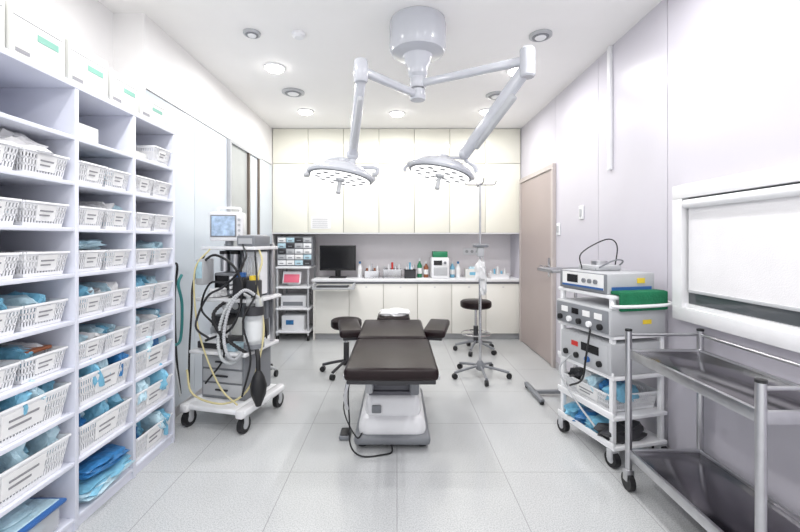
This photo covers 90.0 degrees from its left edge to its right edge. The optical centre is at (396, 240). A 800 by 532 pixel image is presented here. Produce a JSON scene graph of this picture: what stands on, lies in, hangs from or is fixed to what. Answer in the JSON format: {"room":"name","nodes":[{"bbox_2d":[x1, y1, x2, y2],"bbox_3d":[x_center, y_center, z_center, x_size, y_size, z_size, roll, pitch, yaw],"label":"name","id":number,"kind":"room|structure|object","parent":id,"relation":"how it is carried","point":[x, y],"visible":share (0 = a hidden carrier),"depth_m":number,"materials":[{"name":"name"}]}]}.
{"room":"operating room","nodes":[
{"label":"operating room","id":0,"kind":"room"},
{"bbox_2d":[11,0,282,406],"bbox_3d":[-1.800,-0.090,2.475,0.320,2.780,6.550,0,0,0],"label":"wall","id":1,"kind":"structure","parent":0,"point":[203,113],"depth_m":3.15,"materials":[{"name":"white paint"}]},
{"bbox_2d":[175,262,183,396],"bbox_3d":[-1.564,0.601,2.764,0.150,1.002,0.248,0,0,0],"label":"hose","id":2,"kind":"object","parent":1,"relation":"attached to","point":[177,282],"visible":0.42,"depth_m":2.81,"materials":[{"name":"green plastic"}]},
{"bbox_2d":[175,388,201,417],"bbox_3d":[-1.634,1.265,3.240,0.012,0.070,1.240,0,0,0],"label":"baseboard","id":3,"kind":"structure","parent":1,"relation":"attached to","point":[177,408],"depth_m":3.06,"materials":[{"name":"grey plastic"}]},
{"bbox_2d":[227,139,260,334],"bbox_3d":[-1.608,0.155,4.300,0.080,2.290,0.870,0,0,0],"label":"door","id":4,"kind":"structure","parent":1,"relation":"in","point":[243,165],"depth_m":4.25,"materials":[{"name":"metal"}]},
{"bbox_2d":[98,0,661,128],"bbox_3d":[-0.100,-1.530,2.475,3.800,0.100,6.850,0,0,0],"label":"ceiling","id":5,"kind":"structure","parent":0,"point":[338,32],"depth_m":3.08,"materials":[{"name":"paint"}]},
{"bbox_2d":[243,28,260,38],"bbox_3d":[-1.030,-1.464,2.840,0.120,0.029,0.120,0,0,0],"label":"ceiling air vent","id":6,"kind":"object","parent":5,"relation":"in","point":[251,33],"depth_m":2.81,"materials":[{"name":"grey metal"}]},
{"bbox_2d":[264,62,285,73],"bbox_3d":[-1.040,-1.458,3.400,0.180,0.041,0.180,0,0,0],"label":"recessed light","id":7,"kind":"object","parent":5,"relation":"in","point":[273,67],"depth_m":3.36,"materials":[{"name":"white plastic"}]},
{"bbox_2d":[282,88,304,96],"bbox_3d":[-1.030,-1.464,3.970,0.220,0.029,0.220,0,0,0],"label":"ceiling air vent","id":8,"kind":"object","parent":5,"relation":"in","point":[291,92],"depth_m":3.93,"materials":[{"name":"grey metal"}]},
{"bbox_2d":[291,30,305,39],"bbox_3d":[-0.700,-1.462,2.850,0.100,0.034,0.100,0,0,0],"label":"smoke detector","id":9,"kind":"object","parent":5,"relation":"attached to","point":[297,34],"visible":1,"depth_m":2.82,"materials":[{"name":"white plastic"}]},
{"bbox_2d":[297,108,313,114],"bbox_3d":[-1.040,-1.458,4.550,0.180,0.041,0.180,0,0,0],"label":"recessed light","id":10,"kind":"object","parent":5,"relation":"in","point":[303,111],"depth_m":4.50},
{"bbox_2d":[389,110,404,116],"bbox_3d":[0.000,-1.458,4.620,0.180,0.041,0.180,0,0,0],"label":"recessed light","id":11,"kind":"object","parent":5,"relation":"in","point":[396,113],"depth_m":4.57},
{"bbox_2d":[304,6,534,193],"bbox_3d":[0.077,-0.899,2.622,1.432,1.158,0.730,0,0,0],"label":"light","id":12,"kind":"object","parent":5,"relation":"hanging from","point":[417,33],"depth_m":2.56,"materials":[{"name":"white metal"}]},
{"bbox_2d":[479,108,488,114],"bbox_3d":[1.020,-1.458,4.550,0.180,0.041,0.180,0,0,0],"label":"recessed light","id":13,"kind":"object","parent":5,"relation":"in","point":[483,111],"depth_m":4.50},
{"bbox_2d":[486,91,500,99],"bbox_3d":[1.010,-1.464,4.050,0.220,0.029,0.220,0,0,0],"label":"ceiling air vent","id":14,"kind":"object","parent":5,"relation":"in","point":[493,95],"depth_m":4.01,"materials":[{"name":"grey metal"}]},
{"bbox_2d":[506,67,517,75],"bbox_3d":[1.040,-1.458,3.460,0.180,0.041,0.180,0,0,0],"label":"recessed light","id":15,"kind":"object","parent":5,"relation":"in","point":[511,71],"depth_m":3.43,"materials":[{"name":"white plastic"}]},
{"bbox_2d":[529,29,551,41],"bbox_3d":[1.030,-1.464,2.870,0.160,0.029,0.160,0,0,0],"label":"recessed light","id":16,"kind":"object","parent":5,"relation":"in","point":[541,35],"depth_m":2.84,"materials":[{"name":"grey metal"}]},
{"bbox_2d":[73,331,707,531],"bbox_3d":[-0.100,1.350,2.475,3.800,0.100,6.850,0,0,0],"label":"floor","id":17,"kind":"structure","parent":0,"point":[496,458],"depth_m":2.26,"materials":[{"name":"tile"}]},
{"bbox_2d":[0,45,174,531],"bbox_3d":[-1.636,0.295,1.702,0.396,2.010,1.787,0,0,0],"label":"storage shelf","id":18,"kind":"object","parent":17,"relation":"on","point":[41,104],"visible":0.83,"depth_m":1.80,"materials":[{"name":"white laminate"}]},
{"bbox_2d":[0,0,4,46],"bbox_3d":[-1.609,-0.811,1.360,0.302,0.201,0.262,0,0,0],"label":"carton","id":19,"kind":"object","parent":18,"relation":"on","point":[2,2],"visible":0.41,"depth_m":1.48,"materials":[{"name":"white cardboard"}]},
{"bbox_2d":[0,498,66,531],"bbox_3d":[-1.613,1.157,1.550,0.355,0.162,0.390,0,0,0],"label":"clear plastic bin","id":20,"kind":"object","parent":18,"relation":"on","point":[27,516],"visible":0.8,"depth_m":1.62,"materials":[{"name":"plastic"}]},
{"bbox_2d":[0,291,67,392],"label":"baskets","id":21,"kind":"object","parent":18,"relation":"on","point":[20,362],"depth_m":1.62,"materials":[{"name":"plastic"}]},
{"bbox_2d":[0,197,68,226],"label":"baskets","id":22,"kind":"object","parent":18,"relation":"on","point":[13,211],"depth_m":1.61,"materials":[{"name":"plastic"}]},
{"bbox_2d":[0,128,69,178],"label":"baskets","id":23,"kind":"object","parent":18,"relation":"on","point":[18,152],"depth_m":1.60,"materials":[{"name":"plastic"}]},
{"bbox_2d":[5,0,64,76],"bbox_3d":[-1.609,-0.811,1.635,0.302,0.201,0.252,0,0,0],"label":"carton","id":24,"kind":"object","parent":18,"relation":"on","point":[27,35],"visible":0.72,"depth_m":1.61,"materials":[{"name":"white cardboard"}]},
{"bbox_2d":[0,250,69,279],"label":"baskets","id":25,"kind":"object","parent":18,"relation":"on","point":[13,264],"depth_m":1.61,"materials":[{"name":"plastic"}]},
{"bbox_2d":[0,380,70,508],"label":"baskets","id":26,"kind":"object","parent":18,"relation":"on","point":[27,466],"depth_m":1.59,"materials":[{"name":"plastic"}]},
{"bbox_2d":[65,39,107,97],"bbox_3d":[-1.599,-0.806,1.900,0.282,0.191,0.242,0,0,0],"label":"carton","id":27,"kind":"object","parent":18,"relation":"on","point":[82,66],"visible":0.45,"depth_m":1.88,"materials":[{"name":"white cardboard"}]},
{"bbox_2d":[108,69,137,112],"bbox_3d":[-1.594,-0.796,2.150,0.272,0.171,0.222,0,0,0],"label":"carton","id":28,"kind":"object","parent":18,"relation":"on","point":[121,90],"visible":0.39,"depth_m":2.13,"materials":[{"name":"white cardboard"}]},
{"bbox_2d":[79,201,172,502],"label":"baskets","id":29,"kind":"object","parent":18,"relation":"on","point":[99,421],"depth_m":2.08,"materials":[{"name":"plastic"}]},
{"bbox_2d":[138,92,164,125],"bbox_3d":[-1.589,-0.781,2.400,0.262,0.141,0.242,0,0,0],"label":"carton","id":30,"kind":"object","parent":18,"relation":"on","point":[148,107],"visible":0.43,"depth_m":2.38,"materials":[{"name":"white cardboard"}]},
{"bbox_2d":[180,207,284,433],"bbox_3d":[-1.169,0.519,2.970,0.646,1.562,0.555,0,0,14],"label":"machine","id":31,"kind":"object","parent":17,"relation":"on","point":[236,369],"visible":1,"depth_m":2.87,"materials":[{"name":"white plastic"}]},
{"bbox_2d":[242,235,277,376],"bbox_3d":[-1.347,0.620,3.853,0.402,1.359,0.440,0,0,0],"label":"trolley","id":32,"kind":"object","parent":17,"relation":"on","point":[266,321],"visible":0.1,"depth_m":3.84,"materials":[{"name":"grey plastic"}]},
{"bbox_2d":[276,265,316,340],"bbox_3d":[-1.360,0.817,5.440,0.440,0.964,0.510,0,0,0],"label":"rack","id":33,"kind":"object","parent":17,"relation":"on","point":[292,322],"visible":0.84,"depth_m":5.26,"materials":[{"name":"grey plastic"}]},
{"bbox_2d":[277,236,314,265],"bbox_3d":[-1.355,0.137,5.388,0.470,0.394,0.225,0,0,0],"label":"drawer organizer","id":34,"kind":"object","parent":33,"relation":"on","point":[292,250],"visible":0.99,"depth_m":5.28,"materials":[{"name":"grey plastic"}]},
{"bbox_2d":[320,316,361,380],"bbox_3d":[-0.512,1.032,3.958,0.510,0.532,0.515,0,0,0],"label":"stool","id":35,"kind":"object","parent":17,"relation":"on","point":[334,322],"visible":0.57,"depth_m":3.93,"materials":[{"name":"black plastic"}]},
{"bbox_2d":[339,427,350,439],"bbox_3d":[-0.345,1.277,2.670,0.070,0.047,0.140,0,0,0],"label":"foot pedal","id":36,"kind":"object","parent":17,"relation":"on","point":[344,434],"visible":0.8,"depth_m":2.62,"materials":[{"name":"grey plastic"}]},
{"bbox_2d":[338,308,449,457],"bbox_3d":[-0.026,0.951,2.850,0.940,0.700,1.540,0,0,0],"label":"table","id":37,"kind":"object","parent":17,"relation":"on","point":[392,355],"visible":1,"depth_m":2.52,"materials":[{"name":"brown leather"}]},
{"bbox_2d":[311,276,518,339],"bbox_3d":[0.254,0.900,5.491,2.747,0.800,0.512,0,0,0],"label":"base cabinet","id":38,"kind":"object","parent":17,"relation":"on","point":[426,299],"visible":0.71,"depth_m":5.25,"materials":[{"name":"white plastic"}]},
{"bbox_2d":[312,283,355,289],"bbox_3d":[-0.805,0.578,5.127,0.530,0.065,0.214,0,0,0],"label":"keyboard tray","id":39,"kind":"object","parent":38,"relation":"attached to","point":[314,286],"visible":1,"depth_m":5.05,"materials":[{"name":"grey plastic"}]},
{"bbox_2d":[320,245,355,277],"bbox_3d":[-0.805,0.280,5.460,0.490,0.440,0.160,0,0,0],"label":"computer monitor","id":40,"kind":"object","parent":38,"relation":"on","point":[337,258],"visible":1,"depth_m":5.42,"materials":[{"name":"black plastic"}]},
{"bbox_2d":[357,261,361,277],"bbox_3d":[-0.510,0.390,5.500,0.067,0.220,0.067,0,0,0],"label":"bottle","id":41,"kind":"object","parent":38,"relation":"on","point":[359,270],"visible":1,"depth_m":5.47,"materials":[{"name":"white plastic"}]},
{"bbox_2d":[364,264,379,277],"bbox_3d":[-0.340,0.405,5.454,0.224,0.190,0.212,0,0,0],"label":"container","id":42,"kind":"object","parent":38,"relation":"on","point":[369,272],"visible":0.99,"depth_m":5.36,"materials":[{"name":"white plastic"}]},
{"bbox_2d":[382,262,401,277],"bbox_3d":[-0.065,0.395,5.454,0.274,0.210,0.212,0,0,0],"label":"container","id":43,"kind":"object","parent":38,"relation":"on","point":[388,272],"visible":1,"depth_m":5.36,"materials":[{"name":"white plastic"}]},
{"bbox_2d":[404,262,416,277],"bbox_3d":[0.175,0.395,5.414,0.174,0.210,0.172,0,0,0],"label":"bin","id":44,"kind":"object","parent":38,"relation":"on","point":[409,272],"visible":1,"depth_m":5.34,"materials":[{"name":"grey plastic"}]},
{"bbox_2d":[417,258,421,277],"bbox_3d":[0.310,0.370,5.500,0.067,0.260,0.067,0,0,0],"label":"bottle","id":45,"kind":"object","parent":38,"relation":"on","point":[419,265],"visible":1,"depth_m":5.48,"materials":[{"name":"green plastic"}]},
{"bbox_2d":[424,261,428,277],"bbox_3d":[0.400,0.390,5.500,0.067,0.220,0.067,0,0,0],"label":"bottle","id":46,"kind":"object","parent":38,"relation":"on","point":[426,270],"visible":1,"depth_m":5.47,"materials":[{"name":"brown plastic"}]},
{"bbox_2d":[430,251,448,277],"bbox_3d":[0.580,0.320,5.465,0.240,0.360,0.310,0,0,0],"label":"instrument sterilizer","id":47,"kind":"object","parent":38,"relation":"on","point":[439,261],"visible":1,"depth_m":5.33,"materials":[{"name":"white plastic"}]},
{"bbox_2d":[450,261,454,277],"bbox_3d":[0.760,0.390,5.500,0.067,0.220,0.067,0,0,0],"label":"bottle","id":48,"kind":"object","parent":38,"relation":"on","point":[452,268],"visible":1,"depth_m":5.47,"materials":[{"name":"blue plastic"}]},
{"bbox_2d":[456,261,460,277],"bbox_3d":[0.840,0.390,5.500,0.067,0.220,0.067,0,0,0],"label":"bottle","id":49,"kind":"object","parent":38,"relation":"on","point":[458,270],"visible":1,"depth_m":5.47,"materials":[{"name":"white plastic"}]},
{"bbox_2d":[464,266,475,277],"bbox_3d":[1.025,0.423,5.459,0.190,0.154,0.122,0,0,0],"label":"glove box","id":50,"kind":"object","parent":38,"relation":"on","point":[468,273],"visible":0.64,"depth_m":5.40,"materials":[{"name":"white cardboard"}]},
{"bbox_2d":[487,267,508,277],"bbox_3d":[1.375,0.425,5.444,0.274,0.150,0.232,0,0,0],"label":"tray","id":51,"kind":"object","parent":38,"relation":"on","point":[501,274],"visible":0.98,"depth_m":5.35,"materials":[{"name":"white plastic"}]},
{"bbox_2d":[453,298,496,356],"bbox_3d":[0.918,0.997,4.728,0.510,0.602,0.515,0,0,0],"label":"stool","id":52,"kind":"object","parent":17,"relation":"on","point":[470,303],"visible":0.94,"depth_m":4.67,"materials":[{"name":"black leather"}]},
{"bbox_2d":[452,178,511,385],"bbox_3d":[0.801,0.358,3.827,0.572,1.880,0.546,0,0,0],"label":"stand","id":53,"kind":"object","parent":17,"relation":"on","point":[480,268],"visible":0.99,"depth_m":3.82,"materials":[{"name":"silver metal"}]},
{"bbox_2d":[524,267,578,404],"bbox_3d":[1.345,0.762,3.331,0.430,1.074,0.462,0,0,0],"label":"stand","id":54,"kind":"object","parent":17,"relation":"on","point":[536,392],"visible":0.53,"depth_m":3.35,"materials":[{"name":"metal"}]},
{"bbox_2d":[557,239,671,467],"bbox_3d":[1.322,0.642,2.536,0.480,1.316,0.566,0,0,-15],"label":"trolley","id":55,"kind":"object","parent":17,"relation":"on","point":[595,343],"visible":0.94,"depth_m":2.38,"materials":[{"name":"white metal"}]},
{"bbox_2d":[621,328,799,531],"bbox_3d":[1.397,0.880,1.710,0.419,0.840,0.850,0,0,0],"label":"trolley","id":56,"kind":"object","parent":17,"relation":"on","point":[718,498],"visible":1,"depth_m":1.72,"materials":[{"name":"silver metal"}]},
{"bbox_2d":[283,234,509,330],"bbox_3d":[-0.095,-0.090,5.810,3.690,2.780,0.120,0,0,0],"label":"wall","id":57,"kind":"structure","parent":0,"point":[379,250],"depth_m":5.75,"materials":[{"name":"white paint"}]},
{"bbox_2d":[273,129,519,233],"bbox_3d":[-0.005,-0.786,5.497,3.264,1.382,0.499,0,0,0],"label":"upper cabinet","id":58,"kind":"object","parent":57,"relation":"attached to","point":[398,201],"visible":0.77,"depth_m":5.25,"materials":[{"name":"white plastic"}]},
{"bbox_2d":[463,248,476,254],"bbox_3d":[1.046,0.150,5.739,0.186,0.086,0.018,0,0,0],"label":"wall socket plate","id":59,"kind":"object","parent":57,"relation":"attached to","point":[466,251],"visible":0.73,"depth_m":5.73,"materials":[{"name":"white plastic"}]},
{"bbox_2d":[510,0,799,515],"bbox_3d":[1.695,-0.090,2.475,0.130,2.780,6.550,0,0,0],"label":"wall","id":60,"kind":"structure","parent":0,"point":[703,90],"depth_m":2.32,"materials":[{"name":"white paint"}]},
{"bbox_2d":[519,163,555,367],"bbox_3d":[1.590,0.250,4.660,0.078,2.100,1.120,0,0,0],"label":"door","id":61,"kind":"structure","parent":60,"relation":"in","point":[537,190],"depth_m":4.52,"materials":[{"name":"beige metal"}]},
{"bbox_2d":[556,223,560,234],"bbox_3d":[1.620,-0.120,4.020,0.020,0.120,0.080,0,0,0],"label":"light switch","id":62,"kind":"object","parent":60,"relation":"attached to","point":[558,225],"visible":1,"depth_m":4.00,"materials":[{"name":"white plastic"}]},
{"bbox_2d":[579,205,583,219],"bbox_3d":[1.620,-0.250,3.520,0.020,0.120,0.080,0,0,0],"label":"light switch","id":63,"kind":"object","parent":60,"relation":"attached to","point":[581,208],"visible":1,"depth_m":3.50,"materials":[{"name":"white plastic"}]},
{"bbox_2d":[607,45,612,169],"bbox_3d":[1.617,-1.010,3.040,0.024,0.939,0.040,0,0,0],"label":"duct","id":64,"kind":"object","parent":60,"relation":"attached to","point":[610,47],"visible":1,"depth_m":3.02,"materials":[{"name":"white plastic"}]},
{"bbox_2d":[556,362,671,448],"bbox_3d":[1.624,1.265,1.640,0.012,0.070,4.880,0,0,0],"label":"baseboard","id":65,"kind":"structure","parent":60,"relation":"attached to","point":[557,363],"depth_m":4.00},
{"bbox_2d":[672,162,799,352],"bbox_3d":[1.602,0.065,1.655,0.054,0.750,1.270,0,0,0],"label":"window","id":66,"kind":"structure","parent":60,"relation":"in","point":[777,327],"depth_m":1.93,"materials":[{"name":"white plastic"}]},
{"bbox_2d":[682,183,799,311],"bbox_3d":[1.588,0.028,1.647,0.048,0.509,1.095,0,0,0],"label":"roller blind","id":67,"kind":"object","parent":66,"relation":"attached to","point":[744,246],"visible":1,"depth_m":1.82,"materials":[{"name":"fabric"}]}
]}

